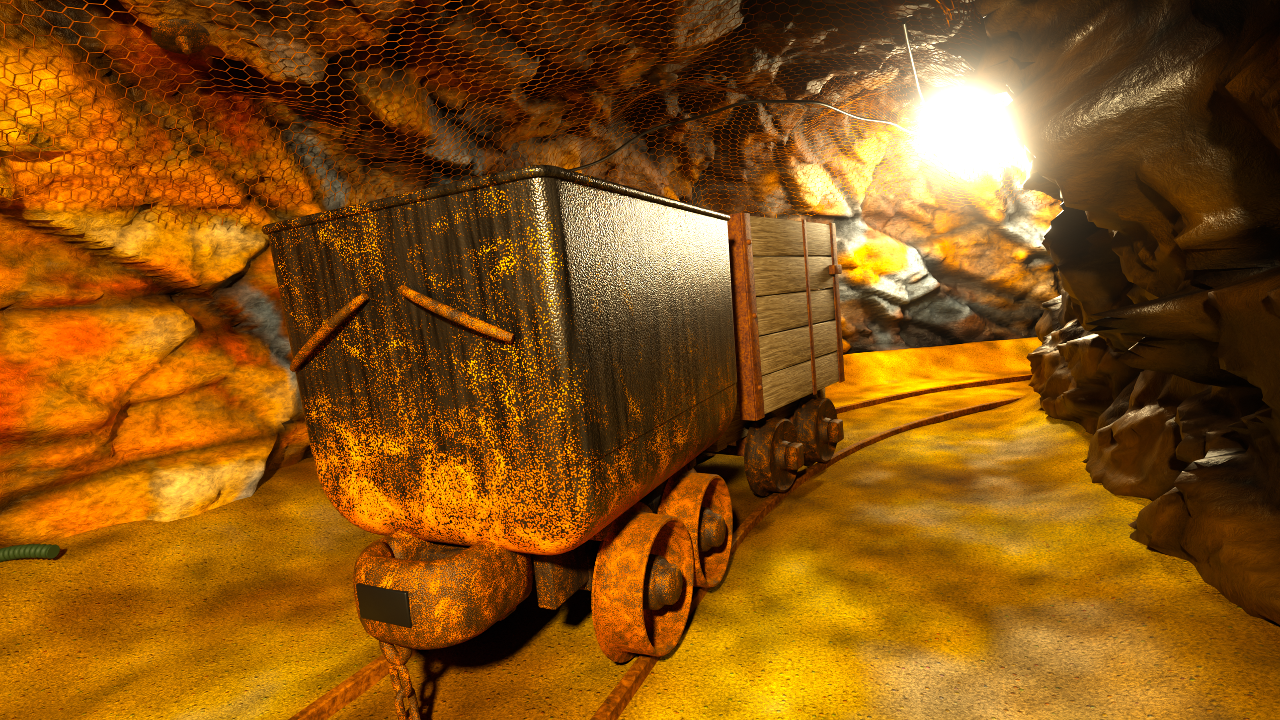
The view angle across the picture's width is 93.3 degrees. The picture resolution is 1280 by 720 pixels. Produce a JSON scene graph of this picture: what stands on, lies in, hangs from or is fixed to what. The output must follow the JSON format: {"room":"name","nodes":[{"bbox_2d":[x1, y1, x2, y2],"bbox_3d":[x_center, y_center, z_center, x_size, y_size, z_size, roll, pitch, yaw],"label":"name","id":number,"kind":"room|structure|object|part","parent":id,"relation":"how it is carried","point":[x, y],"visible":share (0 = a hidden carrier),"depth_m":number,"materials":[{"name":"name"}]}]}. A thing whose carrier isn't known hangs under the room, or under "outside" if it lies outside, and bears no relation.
{"room":"mine tunnel","nodes":[
{"label":"mine tunnel","id":0,"kind":"room"},
{"bbox_2d":[0,0,1027,190],"bbox_3d":[1.469,-1.428,1.868,13.191,0.793,6.259,-8,6,-28],"label":"ceiling","id":1,"kind":"structure","parent":0,"point":[953,147],"depth_m":2.79,"materials":[{"name":"brown stone"}]},
{"bbox_2d":[0,0,1060,226],"bbox_3d":[0.805,-1.330,3.275,3.196,0.901,7.078,0,8,43],"label":"wire mesh","id":2,"kind":"structure","parent":0,"point":[971,104],"depth_m":2.77,"materials":[{"name":"brown metal"}]},
{"bbox_2d":[151,18,210,54],"bbox_3d":[-1.434,-0.995,1.902,0.156,0.058,0.156,-24,-3,27],"label":"bolt","id":3,"kind":"object","parent":2,"relation":"attached to","point":[175,35],"depth_m":1.89,"materials":[{"name":"brown metal"}]},
{"bbox_2d":[647,72,677,90],"bbox_3d":[0.118,-1.408,3.080,0.156,0.058,0.156,-3,6,26],"label":"bolt","id":4,"kind":"object","parent":2,"relation":"attached to","point":[661,79],"depth_m":3.06,"materials":[{"name":"brown metal"}]},
{"bbox_2d":[568,20,951,171],"bbox_3d":[0.869,-1.445,4.167,2.131,0.395,2.854,-2,7,31],"label":"power cable","id":5,"kind":"object","parent":2,"relation":"hanging from","point":[904,24],"visible":0.92,"depth_m":3.77,"materials":[{"name":"grey rubber"}]},
{"bbox_2d":[0,336,1279,719],"bbox_3d":[2.257,0.492,0.956,9.602,0.242,10.472,-3,6,26],"label":"floor","id":6,"kind":"structure","parent":0,"point":[973,566],"depth_m":1.73,"materials":[{"name":"yellow sand"}]},
{"bbox_2d":[0,543,60,561],"bbox_3d":[-2.102,0.656,2.054,0.227,0.059,0.048,-5,6,1],"label":"corrugated hose","id":7,"kind":"object","parent":6,"relation":"on","point":[44,551],"visible":1,"depth_m":2.04,"materials":[{"name":"green plastic"}]},
{"bbox_2d":[287,373,1033,719],"bbox_3d":[2.107,0.526,1.948,12.428,0.084,4.769,-8,6,-26],"label":"track","id":8,"kind":"object","parent":6,"relation":"on","point":[327,705],"visible":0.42,"depth_m":1.81,"materials":[{"name":"metal"}]},
{"bbox_2d":[261,164,737,719],"bbox_3d":[-0.261,0.176,1.730,0.826,1.147,1.424,-3,6,26],"label":"cart","id":9,"kind":"object","parent":8,"relation":"on","point":[505,378],"visible":1,"depth_m":1.28,"materials":[{"name":"metal"}]},
{"bbox_3d":[-0.509,0.486,1.201,0.140,0.072,0.010,-3,6,26],"label":"name plate","id":10,"kind":"part","parent":9,"relation":"part of","materials":[{"name":"grey metal"}]},
{"bbox_2d":[267,177,737,555],"bbox_3d":[-0.258,0.000,1.752,0.804,0.783,1.080,-3,6,26],"label":"tub","id":11,"kind":"object","parent":9,"relation":"in","point":[607,365],"depth_m":1.28,"materials":[{"name":"metal"}]},
{"bbox_2d":[700,212,844,496],"bbox_3d":[0.428,-0.028,2.932,0.886,1.179,1.220,-1,7,39],"label":"cart","id":12,"kind":"object","parent":8,"relation":"on","point":[788,344],"visible":0.51,"depth_m":2.55,"materials":[{"name":"brown wood"}]},
{"bbox_3d":[3.096,0.644,-0.193,7.054,0.084,9.088,-3,6,26],"label":"rail","id":13,"kind":"part","parent":8,"relation":"part of","materials":[{"name":"metal"}]},
{"bbox_2d":[0,0,1279,625],"bbox_3d":[2.696,-0.172,-0.139,14.077,2.164,11.873,-8,6,-21],"label":"wall","id":14,"kind":"structure","parent":0,"point":[145,373],"depth_m":2.19,"materials":[{"name":"brown stone"}]},
{"bbox_2d":[946,117,993,141],"bbox_3d":[2.646,-1.856,4.863,0.360,0.278,0.254,-3,6,26],"label":"ceiling lamp","id":15,"kind":"object","parent":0,"point":[958,124],"depth_m":4.87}
]}

